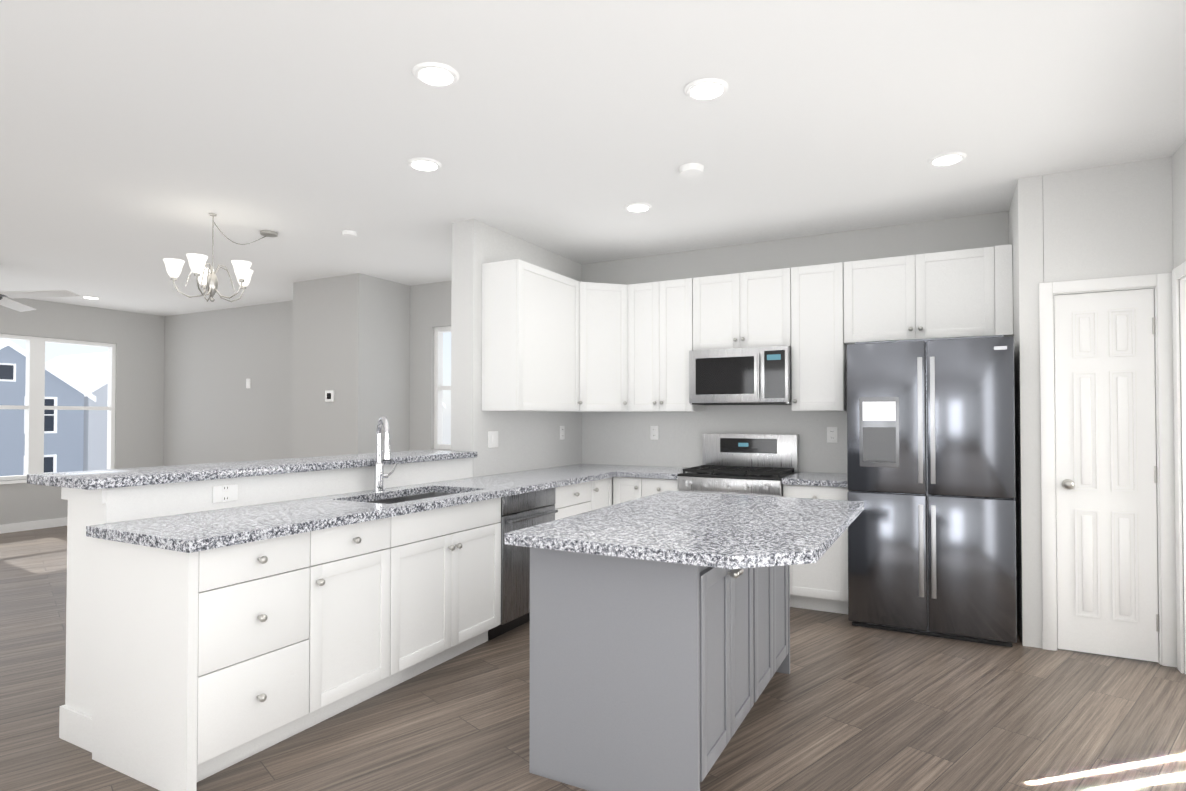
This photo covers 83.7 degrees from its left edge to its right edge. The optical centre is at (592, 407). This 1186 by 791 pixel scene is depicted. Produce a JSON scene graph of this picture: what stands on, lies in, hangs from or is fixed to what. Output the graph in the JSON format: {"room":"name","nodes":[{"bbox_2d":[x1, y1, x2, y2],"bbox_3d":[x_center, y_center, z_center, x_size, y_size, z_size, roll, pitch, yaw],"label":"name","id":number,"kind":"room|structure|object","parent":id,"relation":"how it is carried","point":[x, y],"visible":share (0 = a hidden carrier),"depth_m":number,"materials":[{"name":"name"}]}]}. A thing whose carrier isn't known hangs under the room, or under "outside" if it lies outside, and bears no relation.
{"room":"kitchen","nodes":[
{"label":"kitchen","id":0,"kind":"room"},
{"bbox_2d":[0,297,164,524],"bbox_3d":[-8.056,0.044,5.438,0.160,2.740,8.598,0,-1,28],"label":"wall","id":1,"kind":"structure","parent":0,"point":[138,339],"depth_m":8.70,"materials":[{"name":"grey paint"}]},
{"bbox_2d":[0,517,66,533],"bbox_3d":[-7.976,1.364,5.380,0.012,0.100,8.588,0,-1,28],"label":"baseboard","id":2,"kind":"structure","parent":1,"relation":"attached to","point":[32,525],"depth_m":7.86,"materials":[{"name":"white wood"}]},
{"bbox_2d":[0,334,115,483],"bbox_3d":[-6.697,0.022,7.944,0.193,1.733,1.760,0,-1,28],"label":"living room window","id":3,"kind":"structure","parent":1,"relation":"in","point":[34,407],"depth_m":7.94,"materials":[{"name":"white"}]},
{"bbox_2d":[65,219,581,716],"bbox_3d":[-1.151,0.029,4.421,0.300,2.740,3.890,0,-1,28],"label":"wall","id":4,"kind":"structure","parent":0,"point":[529,440],"depth_m":4.67,"materials":[{"name":"grey paint"}]},
{"bbox_2d":[59,705,91,751],"bbox_3d":[-2.061,1.307,2.673,0.278,0.130,0.012,0,-1,28],"label":"baseboard","id":5,"kind":"structure","parent":4,"relation":"attached to","point":[75,727],"depth_m":2.69,"materials":[{"name":"white wood"}]},
{"bbox_2d":[212,484,237,502],"bbox_3d":[-1.699,0.398,3.059,0.009,0.076,0.120,0,-1,28],"label":"electrical outlet plate","id":6,"kind":"object","parent":4,"relation":"attached to","point":[224,493],"depth_m":3.05,"materials":[{"name":"white plastic"}]},
{"bbox_2d":[27,450,476,503],"bbox_3d":[-1.593,0.377,3.710,0.505,0.162,2.388,0,-1,28],"label":"countertop","id":7,"kind":"structure","parent":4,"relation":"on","point":[91,486],"depth_m":3.04,"materials":[{"name":"grey stone"}]},
{"bbox_2d":[488,431,497,447],"bbox_3d":[-0.732,0.236,4.868,0.012,0.120,0.120,0,-1,28],"label":"electrical outlet plate","id":8,"kind":"object","parent":4,"relation":"attached to","point":[492,435],"depth_m":4.86,"materials":[{"name":"white plastic"}]},
{"bbox_2d":[482,259,581,411],"bbox_3d":[-0.426,-0.501,5.081,0.359,1.060,0.916,0,-1,28],"label":"upper cabinet","id":9,"kind":"object","parent":4,"relation":"attached to","point":[553,341],"depth_m":4.76,"materials":[{"name":"white wood"}]},
{"bbox_2d":[560,426,564,439],"bbox_3d":[-0.267,0.219,5.744,0.009,0.120,0.075,0,-1,28],"label":"electrical outlet plate","id":10,"kind":"object","parent":4,"relation":"attached to","point":[562,428],"depth_m":5.74,"materials":[{"name":"white plastic"}]},
{"bbox_2d":[292,273,409,457],"bbox_3d":[-2.543,0.068,6.972,0.960,2.740,0.698,0,-1,28],"label":"wall block","id":11,"kind":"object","parent":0,"point":[351,341],"visible":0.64,"depth_m":6.69,"materials":[{"name":"grey paint"}]},
{"bbox_2d":[325,390,333,401],"bbox_3d":[-2.630,-0.113,6.611,0.110,0.110,0.023,0,-1,28],"label":"thermostat","id":12,"kind":"object","parent":11,"relation":"attached to","point":[329,396],"visible":0.98,"depth_m":6.60,"materials":[{"name":"white plastic"}]},
{"bbox_2d":[163,211,1008,472],"bbox_3d":[-1.560,0.068,6.935,10.290,2.740,0.160,0,-1,28],"label":"wall","id":13,"kind":"structure","parent":0,"point":[216,410],"depth_m":6.83,"materials":[{"name":"grey paint"}]},
{"bbox_2d":[246,379,249,387],"bbox_3d":[-4.339,-0.301,8.327,0.075,0.120,0.012,0,-1,28],"label":"electrical outlet plate","id":14,"kind":"object","parent":13,"relation":"attached to","point":[247,380],"depth_m":8.32,"materials":[{"name":"white plastic"}]},
{"bbox_2d":[434,326,450,448],"bbox_3d":[-1.299,-0.204,6.800,0.796,1.276,0.080,0,-1,28],"label":"window","id":15,"kind":"structure","parent":13,"relation":"in","point":[439,387],"depth_m":6.95,"materials":[{"name":"white"}]},
{"bbox_2d":[582,282,633,411],"bbox_3d":[0.099,-0.496,5.411,0.362,1.054,0.363,0,-1,28],"label":"upper cabinet","id":16,"kind":"object","parent":13,"relation":"attached to","point":[607,309],"depth_m":5.46,"materials":[{"name":"white wood"}]},
{"bbox_2d":[634,281,665,411],"bbox_3d":[0.484,-0.494,5.554,0.383,1.060,0.359,0,-1,28],"label":"upper cabinet","id":17,"kind":"object","parent":13,"relation":"attached to","point":[650,297],"depth_m":5.41,"materials":[{"name":"white wood"}]},
{"bbox_2d":[650,426,658,439],"bbox_3d":[0.530,0.219,5.719,0.075,0.120,0.008,0,-1,28],"label":"electrical outlet plate","id":18,"kind":"object","parent":13,"relation":"attached to","point":[654,430],"depth_m":5.72,"materials":[{"name":"white plastic"}]},
{"bbox_2d":[666,277,705,411],"bbox_3d":[0.738,-0.496,5.442,0.403,1.060,0.317,0,-1,28],"label":"upper cabinet","id":19,"kind":"object","parent":13,"relation":"attached to","point":[683,296],"depth_m":5.29,"materials":[{"name":"white wood"}]},
{"bbox_2d":[702,272,749,349],"bbox_3d":[1.056,-0.736,5.276,0.437,0.584,0.317,0,-1,28],"label":"upper cabinet","id":20,"kind":"object","parent":13,"relation":"attached to","point":[725,298],"depth_m":5.12,"materials":[{"name":"white wood"}]},
{"bbox_2d":[689,346,791,404],"bbox_3d":[1.165,-0.232,5.131,0.754,0.420,0.456,0,-1,28],"label":"microwave","id":21,"kind":"object","parent":20,"relation":"attached to","point":[750,376],"visible":1,"depth_m":4.96,"materials":[{"name":"silver metal"}]},
{"bbox_2d":[750,267,793,347],"bbox_3d":[1.339,-0.739,5.125,0.437,0.584,0.317,0,-1,28],"label":"upper cabinet","id":22,"kind":"object","parent":13,"relation":"attached to","point":[771,291],"depth_m":4.95,"materials":[{"name":"white wood"}]},
{"bbox_2d":[791,261,853,410],"bbox_3d":[1.694,-0.504,4.932,0.487,1.060,0.317,0,-1,28],"label":"upper cabinet","id":23,"kind":"object","parent":13,"relation":"attached to","point":[823,293],"depth_m":4.78,"materials":[{"name":"white wood"}]},
{"bbox_2d":[827,427,836,442],"bbox_3d":[1.818,0.208,5.032,0.075,0.120,0.008,0,-1,28],"label":"electrical outlet plate","id":24,"kind":"object","parent":13,"relation":"attached to","point":[831,431],"depth_m":5.03,"materials":[{"name":"white plastic"}]},
{"bbox_2d":[854,254,925,343],"bbox_3d":[2.086,-0.747,4.726,0.520,0.580,0.317,0,-1,28],"label":"upper cabinet","id":25,"kind":"object","parent":13,"relation":"attached to","point":[890,292],"depth_m":4.57,"materials":[{"name":"white wood"}]},
{"bbox_2d":[926,246,997,338],"bbox_3d":[2.442,-0.750,4.536,0.520,0.580,0.317,0,-1,28],"label":"upper cabinet","id":26,"kind":"object","parent":13,"relation":"attached to","point":[962,285],"depth_m":4.37,"materials":[{"name":"white wood"}]},
{"bbox_2d":[0,526,1185,790],"bbox_3d":[-2.617,1.429,2.513,12.570,0.120,9.000,0,-1,28],"label":"floor","id":27,"kind":"structure","parent":0,"point":[844,704],"depth_m":2.88,"materials":[{"name":"brown wood"}]},
{"bbox_2d":[92,528,327,790],"bbox_3d":[-1.546,0.937,2.685,0.620,0.870,0.560,0,-1,28],"label":"base cabinet","id":28,"kind":"object","parent":27,"relation":"on","point":[208,663],"depth_m":2.47,"materials":[{"name":"white wood"}]},
{"bbox_2d":[328,515,403,717],"bbox_3d":[-1.322,0.943,3.104,0.620,0.870,0.509,0,-1,28],"label":"base cabinet","id":29,"kind":"object","parent":27,"relation":"on","point":[366,559],"depth_m":3.00,"materials":[{"name":"white wood"}]},
{"bbox_2d":[488,488,557,640],"bbox_3d":[-0.641,0.963,4.305,0.650,0.868,0.606,0,-1,28],"label":"dishwasher","id":30,"kind":"object","parent":27,"relation":"on","point":[524,510],"visible":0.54,"depth_m":4.06,"materials":[{"name":"silver metal"}]},
{"bbox_2d":[476,480,599,608],"bbox_3d":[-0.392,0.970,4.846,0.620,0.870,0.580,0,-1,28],"label":"base cabinet","id":31,"kind":"object","parent":27,"relation":"on","point":[570,500],"depth_m":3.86,"materials":[{"name":"white wood"}]},
{"bbox_2d":[600,477,612,507],"bbox_3d":[-0.202,0.976,5.201,0.620,0.870,0.345,0,-1,28],"label":"base cabinet","id":32,"kind":"object","parent":27,"relation":"on","point":[606,485],"depth_m":5.14,"materials":[{"name":"white wood"}]},
{"bbox_2d":[86,464,633,552],"bbox_3d":[-0.736,0.505,4.151,0.672,0.040,3.957,0,-1,28],"label":"countertop","id":33,"kind":"structure","parent":32,"relation":"on","point":[199,531],"depth_m":2.96,"materials":[{"name":"grey stone"}]},
{"bbox_2d":[373,416,396,491],"bbox_3d":[-1.168,0.262,3.751,0.192,0.431,0.190,0,-1,28],"label":"faucet","id":34,"kind":"object","parent":33,"relation":"on","point":[379,475],"visible":1,"depth_m":3.76,"materials":[{"name":"silver metal"}]},
{"bbox_2d":[369,492,454,540],"bbox_3d":[-0.988,0.614,3.650,0.453,0.194,0.828,0,-1,28],"label":"sink basin","id":35,"kind":"object","parent":33,"relation":"in","point":[409,498],"visible":0.02,"depth_m":3.92,"materials":[{"name":"silver metal"}]},
{"bbox_2d":[613,477,648,504],"bbox_3d":[0.437,0.979,5.410,0.305,0.870,0.620,0,-1,28],"label":"base cabinet","id":36,"kind":"object","parent":27,"relation":"on","point":[625,489],"depth_m":5.15,"materials":[{"name":"white wood"}]},
{"bbox_2d":[618,466,687,478],"bbox_3d":[0.567,0.523,5.326,0.485,0.040,0.657,0,-1,28],"label":"countertop","id":37,"kind":"structure","parent":36,"relation":"on","point":[658,472],"depth_m":5.14,"materials":[{"name":"grey stone"}]},
{"bbox_2d":[529,547,760,790],"bbox_3d":[0.240,0.937,2.680,0.660,0.870,0.794,0,-1,28],"label":"base cabinet","id":38,"kind":"object","parent":27,"relation":"on","point":[647,675],"depth_m":2.34,"materials":[{"name":"grey wood"}]},
{"bbox_2d":[649,478,678,494],"bbox_3d":[0.628,0.977,5.308,0.368,0.870,0.620,0,-1,28],"label":"base cabinet","id":39,"kind":"object","parent":27,"relation":"on","point":[656,486],"depth_m":5.02,"materials":[{"name":"white wood"}]},
{"bbox_2d":[677,433,798,496],"bbox_3d":[1.101,0.808,4.994,0.754,1.200,0.727,0,-1,28],"label":"gas range","id":40,"kind":"object","parent":27,"relation":"on","point":[754,464],"visible":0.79,"depth_m":5.09,"materials":[{"name":"silver metal"}]},
{"bbox_2d":[761,565,789,692],"bbox_3d":[0.549,0.946,3.259,0.660,0.870,0.794,0,-1,28],"label":"base cabinet","id":41,"kind":"object","parent":27,"relation":"on","point":[775,580],"depth_m":3.15,"materials":[{"name":"grey wood"}]},
{"bbox_2d":[505,491,863,568],"bbox_3d":[0.519,0.484,2.859,1.050,0.040,1.600,0,-1,28],"label":"countertop","id":42,"kind":"structure","parent":41,"relation":"on","point":[727,531],"depth_m":2.46,"materials":[{"name":"white stone"}]},
{"bbox_2d":[783,484,848,613],"bbox_3d":[1.655,0.969,4.759,0.433,0.870,0.620,0,-1,28],"label":"base cabinet","id":43,"kind":"object","parent":27,"relation":"on","point":[821,584],"depth_m":4.48,"materials":[{"name":"white wood"}]},
{"bbox_2d":[782,472,846,486],"bbox_3d":[1.649,0.514,4.751,0.435,0.040,0.652,0,-1,28],"label":"countertop","id":44,"kind":"structure","parent":43,"relation":"on","point":[800,478],"depth_m":4.55,"materials":[{"name":"grey stone"}]},
{"bbox_2d":[847,335,1016,646],"bbox_3d":[2.209,0.492,4.357,0.910,1.812,0.786,0,-1,28],"label":"refrigerator","id":45,"kind":"object","parent":27,"relation":"on","point":[931,479],"visible":1,"depth_m":4.00,"materials":[{"name":"black metal"}]},
{"bbox_2d":[0,0,1185,315],"bbox_3d":[-2.617,-1.431,2.557,12.570,0.120,9.000,0,-1,28],"label":"ceiling","id":46,"kind":"structure","parent":0,"point":[140,140],"depth_m":3.17,"materials":[{"name":"white paint"}]},
{"bbox_2d":[0,290,80,311],"bbox_3d":[-5.520,-1.138,5.878,1.601,0.359,1.527,0,-1,28],"label":"ceiling fan","id":47,"kind":"object","parent":46,"relation":"hanging from","point":[12,304],"visible":1,"depth_m":5.98,"materials":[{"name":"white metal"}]},
{"bbox_2d":[81,296,99,298],"bbox_3d":[-5.874,-1.283,7.741,0.189,0.013,0.189,0,-1,-17],"label":"recessed light","id":48,"kind":"object","parent":46,"relation":"in","point":[87,297],"depth_m":7.70,"materials":[{"name":"white plastic"}]},
{"bbox_2d":[163,213,277,301],"bbox_3d":[-2.561,-1.031,4.704,0.562,0.610,0.789,0,-1,28],"label":"chandelier","id":49,"kind":"object","parent":46,"relation":"hanging from","point":[206,277],"visible":1,"depth_m":4.52,"materials":[{"name":"white glass"}]},
{"bbox_2d":[342,230,356,237],"bbox_3d":[-1.848,-1.317,5.024,0.109,0.029,0.109,0,-1,22],"label":"smoke detector","id":50,"kind":"object","parent":46,"relation":"attached to","point":[346,233],"depth_m":4.99,"materials":[{"name":"white plastic"}]},
{"bbox_2d":[407,157,441,171],"bbox_3d":[-0.936,-1.346,3.676,0.189,0.013,0.189,0,-1,-17],"label":"recessed light","id":51,"kind":"object","parent":46,"relation":"in","point":[417,163],"depth_m":3.65,"materials":[{"name":"white plastic"}]},
{"bbox_2d":[412,62,459,86],"bbox_3d":[-0.644,-1.361,2.716,0.189,0.013,0.189,0,-1,-17],"label":"recessed light","id":52,"kind":"object","parent":46,"relation":"in","point":[435,74],"depth_m":2.69,"materials":[{"name":"white plastic"}]},
{"bbox_2d":[624,202,651,211],"bbox_3d":[0.301,-1.334,4.421,0.189,0.013,0.189,0,-1,-17],"label":"recessed light","id":53,"kind":"object","parent":46,"relation":"in","point":[635,206],"depth_m":4.40,"materials":[{"name":"white plastic"}]},
{"bbox_2d":[679,163,703,177],"bbox_3d":[0.555,-1.334,3.730,0.139,0.034,0.139,0,-1,-11],"label":"smoke detector","id":54,"kind":"object","parent":46,"relation":"attached to","point":[690,170],"depth_m":3.70,"materials":[{"name":"white plastic"}]},
{"bbox_2d":[684,78,728,100],"bbox_3d":[0.486,-1.359,2.837,0.189,0.013,0.189,0,-1,-17],"label":"recessed light","id":55,"kind":"object","parent":46,"relation":"in","point":[704,89],"depth_m":2.82,"materials":[{"name":"white plastic"}]},
{"bbox_2d":[927,152,966,165],"bbox_3d":[1.925,-1.347,3.599,0.189,0.013,0.189,0,-1,-17],"label":"recessed light","id":56,"kind":"object","parent":46,"relation":"in","point":[948,158],"depth_m":3.58,"materials":[{"name":"white plastic"}]},
{"bbox_2d":[1008,175,1043,647],"bbox_3d":[2.723,0.025,4.160,0.120,2.740,0.698,0,-1,28],"label":"wall","id":57,"kind":"structure","parent":0,"point":[1025,223],"depth_m":3.86,"materials":[{"name":"grey paint"}]},
{"bbox_2d":[1039,261,1185,673],"bbox_3d":[2.641,0.320,3.157,0.722,2.118,1.377,0,-1,28],"label":"door frame","id":58,"kind":"structure","parent":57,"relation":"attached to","point":[1169,355],"depth_m":3.56,"materials":[{"name":"white wood"}]},
{"bbox_2d":[1042,156,1172,282],"bbox_3d":[2.949,0.018,3.711,0.698,2.740,0.120,0,-1,28],"label":"wall","id":59,"kind":"structure","parent":0,"point":[1112,221],"depth_m":3.70,"materials":[{"name":"grey paint"}]},
{"bbox_2d":[1054,288,1158,661],"bbox_3d":[2.853,0.366,3.682,0.452,2.026,0.102,0,-1,28],"label":"pantry door","id":60,"kind":"structure","parent":59,"relation":"in","point":[1106,482],"depth_m":3.69,"materials":[{"name":"white wood"}]},
{"bbox_2d":[1172,140,1185,672],"bbox_3d":[1.315,-0.039,0.037,0.120,2.740,7.898,0,-1,28],"label":"wall","id":61,"kind":"structure","parent":0,"point":[1179,198],"depth_m":3.46,"materials":[{"name":"grey paint"}]},
{"label":"outside","id":62,"kind":"structure","parent":0,"visible":0},
{"bbox_3d":[-26.265,4.916,31.301,90.000,0.200,100.000,0,-1,28],"label":"ground","id":63,"kind":"structure","parent":62,"visible":0},
{"bbox_2d":[0,339,445,475],"bbox_3d":[-13.903,0.697,30.093,41.710,8.200,45.300,0,-1,28],"label":"houses","id":64,"kind":"structure","parent":63,"relation":"on","point":[75,440],"depth_m":31.38,"materials":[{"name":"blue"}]}
]}

